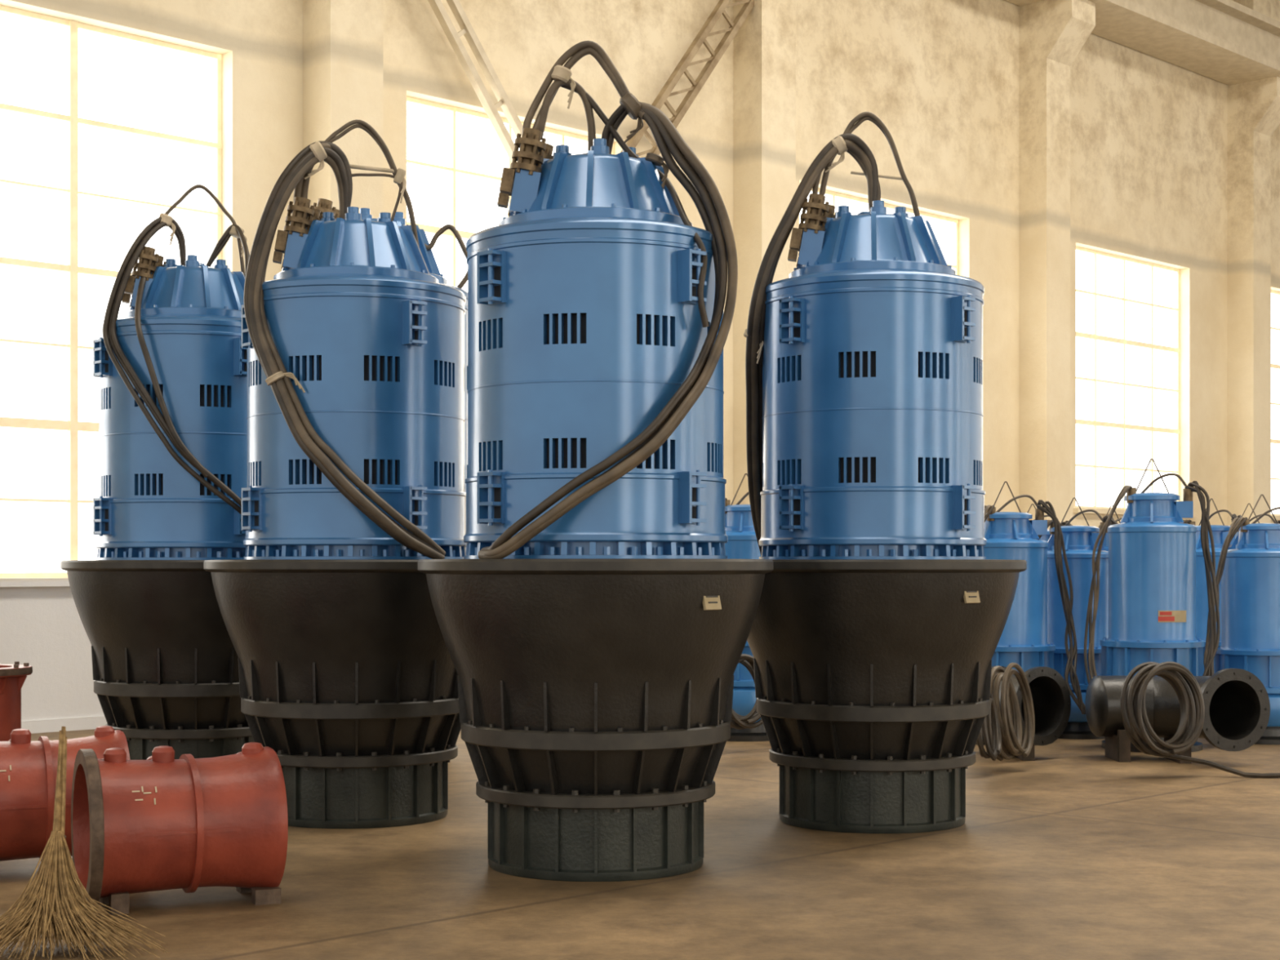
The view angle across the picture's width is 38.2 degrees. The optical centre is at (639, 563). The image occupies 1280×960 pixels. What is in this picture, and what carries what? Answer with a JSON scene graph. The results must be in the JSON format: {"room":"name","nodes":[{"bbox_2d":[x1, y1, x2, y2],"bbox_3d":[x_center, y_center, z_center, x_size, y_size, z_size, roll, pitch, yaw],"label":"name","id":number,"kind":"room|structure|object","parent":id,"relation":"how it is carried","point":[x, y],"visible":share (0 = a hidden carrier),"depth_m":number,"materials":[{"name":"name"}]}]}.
{"room":"factory hall","nodes":[
{"label":"factory hall","id":0,"kind":"room"},
{"bbox_2d":[0,0,1279,720],"bbox_3d":[6.466,-4.900,29.855,58.000,13.000,0.380,0,0,-45],"label":"wall","id":1,"kind":"structure","parent":0,"point":[1148,134],"depth_m":26.73,"materials":[{"name":"beige paint"}]},
{"bbox_2d":[21,715,106,733],"bbox_3d":[6.608,1.540,29.713,0.019,0.120,58.000,0,0,45],"label":"baseboard","id":2,"kind":"structure","parent":1,"relation":"attached to","point":[86,722],"depth_m":17.61,"materials":[{"name":"beige paint"}]},
{"bbox_2d":[0,4,222,586],"bbox_3d":[-6.276,-2.515,17.042,5.820,5.470,0.480,0,0,-45],"label":"window","id":3,"kind":"structure","parent":1,"relation":"in","point":[103,131],"depth_m":17.89,"materials":[{"name":"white glass"}]},
{"bbox_2d":[302,0,382,218],"bbox_3d":[-2.991,-4.900,19.457,0.720,13.000,0.949,0,0,-45],"label":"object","id":4,"kind":"structure","parent":1,"relation":"attached to","point":[343,39],"depth_m":19.42,"materials":[{"name":"beige paint"}]},
{"bbox_2d":[427,0,522,162],"bbox_3d":[-2.008,-5.925,20.688,3.504,4.444,0.100,0,0,-45],"label":"brace","id":5,"kind":"object","parent":1,"relation":"attached to","point":[453,37],"visible":0.49,"depth_m":20.85,"materials":[{"name":"beige metal"}]},
{"bbox_2d":[406,96,613,291],"bbox_3d":[-1.488,-3.035,21.829,3.560,4.430,0.480,0,0,-45],"label":"window","id":6,"kind":"structure","parent":1,"relation":"in","point":[456,158],"depth_m":21.28,"materials":[{"name":"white glass"}]},
{"bbox_2d":[620,0,754,155],"bbox_3d":[0.622,-6.125,23.290,3.878,4.712,0.100,0,0,-45],"label":"brace","id":7,"kind":"object","parent":1,"relation":"attached to","point":[700,38],"visible":0.6,"depth_m":23.34,"materials":[{"name":"beige metal"}]},
{"bbox_2d":[733,0,795,504],"bbox_3d":[1.804,-4.900,24.251,0.720,13.000,0.949,0,0,-45],"label":"column","id":8,"kind":"structure","parent":1,"relation":"attached to","point":[764,46],"depth_m":24.22,"materials":[{"name":"beige paint"}]},
{"bbox_2d":[799,188,958,275],"bbox_3d":[3.497,-3.035,26.815,4.160,4.430,0.480,0,0,-45],"label":"window","id":9,"kind":"structure","parent":1,"relation":"in","point":[945,229],"depth_m":27.91,"materials":[{"name":"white glass"}]},
{"bbox_2d":[1019,0,1095,529],"bbox_3d":[6.541,-4.900,28.989,0.720,13.000,0.949,0,0,-45],"label":"column","id":10,"kind":"structure","parent":1,"relation":"attached to","point":[1053,33],"depth_m":28.92,"materials":[{"name":"beige paint"}]},
{"bbox_2d":[1073,246,1196,517],"bbox_3d":[8.358,-3.035,31.676,3.910,4.430,0.480,0,0,-45],"label":"window","id":11,"kind":"structure","parent":1,"relation":"in","point":[1127,309],"depth_m":31.72,"materials":[{"name":"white glass"}]},
{"bbox_2d":[1004,0,1279,85],"bbox_3d":[7.018,-9.235,29.304,58.000,0.970,1.120,0,0,-45],"label":"beam","id":12,"kind":"structure","parent":1,"relation":"attached to","point":[1228,42],"depth_m":31.64,"materials":[{"name":"beige paint"}]},
{"bbox_2d":[1227,0,1279,525],"bbox_3d":[11.349,-4.900,33.797,0.949,13.000,0.720,0,0,45],"label":"column","id":13,"kind":"structure","parent":1,"relation":"attached to","point":[1253,106],"depth_m":33.72,"materials":[{"name":"beige paint"}]},
{"bbox_2d":[1271,289,1279,519],"bbox_3d":[13.184,-3.035,36.502,3.860,4.430,0.480,0,0,-45],"label":"window","id":14,"kind":"structure","parent":1,"relation":"in","point":[1275,295],"depth_m":35.73,"materials":[{"name":"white glass"}]},
{"bbox_2d":[0,728,1279,959],"bbox_3d":[5.000,1.700,25.000,90.000,0.200,90.000,0,0,0],"label":"floor","id":15,"kind":"structure","parent":0,"point":[1073,851],"depth_m":8.98,"materials":[{"name":"concrete"}]},
{"bbox_2d":[0,661,32,741],"bbox_3d":[-4.100,1.110,11.400,0.676,0.980,0.676,0,0,0],"label":"red flanged riser","id":16,"kind":"object","parent":15,"relation":"on","point":[12,677],"visible":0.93,"depth_m":11.30,"materials":[{"name":"paint"}]},
{"bbox_2d":[0,725,129,862],"bbox_3d":[-3.146,1.229,9.617,0.886,0.742,0.736,0,0,-24],"label":"pipe section","id":17,"kind":"object","parent":15,"relation":"on","point":[28,768],"visible":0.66,"depth_m":9.38,"materials":[{"name":"paint"}]},
{"bbox_2d":[0,726,169,959],"bbox_3d":[-2.379,1.144,7.565,0.874,0.899,0.577,0,0,26],"label":"straw broom","id":18,"kind":"object","parent":15,"relation":"on","point":[56,895],"visible":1,"depth_m":7.58,"materials":[{"name":"plant"}]},
{"bbox_2d":[60,184,253,759],"bbox_3d":[-3.243,-0.578,13.500,1.885,4.356,1.885,0,0,44],"label":"pump","id":19,"kind":"object","parent":15,"relation":"on","point":[171,372],"visible":0.72,"depth_m":12.88,"materials":[{"name":"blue metal"}]},
{"bbox_2d":[71,742,288,914],"bbox_3d":[-2.176,1.229,8.717,0.886,0.742,0.736,0,0,-24],"label":"pipe section","id":20,"kind":"object","parent":15,"relation":"on","point":[160,822],"visible":0.94,"depth_m":8.52,"materials":[{"name":"paint"}]},
{"bbox_2d":[203,119,466,828],"bbox_3d":[-1.793,-0.597,11.700,1.885,4.393,1.885,0,0,-24],"label":"pump","id":21,"kind":"object","parent":15,"relation":"on","point":[348,673],"visible":0.95,"depth_m":11.11,"materials":[{"name":"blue metal"}]},
{"bbox_2d":[313,198,467,555],"bbox_3d":[-2.188,-0.669,15.200,2.074,4.538,2.074,0,0,4],"label":"pump","id":22,"kind":"object","parent":15,"relation":"on","point":[323,205],"visible":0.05,"depth_m":15.04,"materials":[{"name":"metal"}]},
{"bbox_2d":[417,40,773,881],"bbox_3d":[-0.235,-0.575,9.850,1.885,4.349,1.885,0,0,31],"label":"pump","id":23,"kind":"object","parent":15,"relation":"on","point":[595,623],"visible":1,"depth_m":9.27,"materials":[{"name":"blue metal"}]},
{"bbox_2d":[730,653,762,728],"bbox_3d":[0.841,1.081,15.604,0.513,0.637,0.331,0,0,-21],"label":"cable coil","id":24,"kind":"object","parent":15,"relation":"on","point":[738,722],"visible":0.3,"depth_m":15.54,"materials":[{"name":"rubber"}]},
{"bbox_2d":[724,473,768,741],"bbox_3d":[0.989,0.387,16.997,1.150,2.427,1.039,0,0,13],"label":"pump","id":25,"kind":"object","parent":15,"relation":"on","point":[742,543],"visible":0.17,"depth_m":16.64,"materials":[{"name":"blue metal"}]},
{"bbox_2d":[743,111,1026,833],"bbox_3d":[1.442,-0.596,11.500,1.885,4.393,1.885,0,0,0],"label":"pump","id":26,"kind":"object","parent":15,"relation":"on","point":[882,615],"visible":1,"depth_m":10.93,"materials":[{"name":"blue metal"}]},
{"bbox_2d":[976,693,1001,760],"bbox_3d":[2.615,1.227,13.896,0.348,0.521,0.174,0,0,-42],"label":"cable coil","id":27,"kind":"object","parent":15,"relation":"on","point":[991,728],"visible":0.69,"depth_m":13.85,"materials":[{"name":"rubber"}]},
{"bbox_2d":[990,662,1035,760],"bbox_3d":[2.847,1.144,14.248,0.302,0.758,0.477,0,0,32],"label":"cable coil","id":28,"kind":"object","parent":15,"relation":"on","point":[1011,726],"visible":0.81,"depth_m":14.23,"materials":[{"name":"rubber"}]},
{"bbox_2d":[982,666,1071,760],"bbox_3d":[3.053,1.220,15.332,0.640,0.760,0.814,0,0,-33],"label":"pipe","id":29,"kind":"object","parent":15,"relation":"on","point":[1051,695],"visible":0.35,"depth_m":15.14,"materials":[{"name":"black metal"}]},
{"bbox_2d":[975,481,1085,745],"bbox_3d":[3.284,0.432,16.598,1.156,2.336,1.043,0,0,-9],"label":"pump","id":30,"kind":"object","parent":15,"relation":"on","point":[1009,535],"visible":0.55,"depth_m":16.32,"materials":[{"name":"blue metal"}]},
{"bbox_2d":[1026,503,1072,542],"bbox_3d":[4.046,0.494,18.984,1.117,2.211,1.036,0,0,12],"label":"pump","id":31,"kind":"object","parent":15,"relation":"on","point":[1044,537],"visible":0.02,"depth_m":18.84,"materials":[{"name":"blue metal"}]},
{"bbox_2d":[1035,497,1118,739],"bbox_3d":[4.052,0.494,17.194,1.116,2.211,1.008,0,0,28],"label":"pump","id":32,"kind":"object","parent":15,"relation":"on","point":[1079,541],"visible":0.25,"depth_m":16.89,"materials":[{"name":"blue metal"}]},
{"bbox_2d":[1096,505,1122,551],"bbox_3d":[4.968,0.494,19.390,1.117,2.211,1.036,0,0,-16],"label":"pump","id":33,"kind":"object","parent":15,"relation":"on","point":[1106,548],"visible":0.02,"depth_m":19.36,"materials":[{"name":"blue metal"}]},
{"bbox_2d":[1084,458,1220,752],"bbox_3d":[4.439,0.347,15.983,1.151,2.506,1.068,0,0,15],"label":"pump","id":34,"kind":"object","parent":15,"relation":"on","point":[1152,551],"visible":0.71,"depth_m":15.72,"materials":[{"name":"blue metal"}]},
{"bbox_2d":[1084,668,1270,763],"bbox_3d":[4.291,1.212,14.914,1.470,0.775,0.741,0,0,40],"label":"pipe","id":35,"kind":"object","parent":15,"relation":"on","point":[1237,704],"visible":0.69,"depth_m":14.84,"materials":[{"name":"black metal"}]},
{"bbox_2d":[1120,661,1279,777],"bbox_3d":[4.181,1.169,13.863,1.172,0.866,0.372,0,0,0],"label":"cable coil","id":36,"kind":"object","parent":15,"relation":"on","point":[1186,686],"visible":1,"depth_m":13.81,"materials":[{"name":"rubber"}]},
{"bbox_2d":[1182,497,1241,673],"bbox_3d":[5.686,0.477,18.399,1.012,2.245,1.121,0,0,-43],"label":"pump","id":37,"kind":"object","parent":15,"relation":"on","point":[1220,532],"visible":0.09,"depth_m":18.11,"materials":[{"name":"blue metal"}]},
{"bbox_2d":[1203,493,1279,744],"bbox_3d":[5.619,0.489,16.698,1.121,2.223,1.012,0,0,9],"label":"pump","id":38,"kind":"object","parent":15,"relation":"on","point":[1249,572],"visible":0.7,"depth_m":16.43,"materials":[{"name":"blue metal"}]},
{"bbox_2d":[1230,502,1279,525],"bbox_3d":[6.798,0.466,20.586,1.117,2.268,1.036,0,0,3],"label":"pump","id":39,"kind":"object","parent":15,"relation":"on","point":[1259,515],"visible":0.09,"depth_m":20.54,"materials":[{"name":"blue metal"}]}
]}

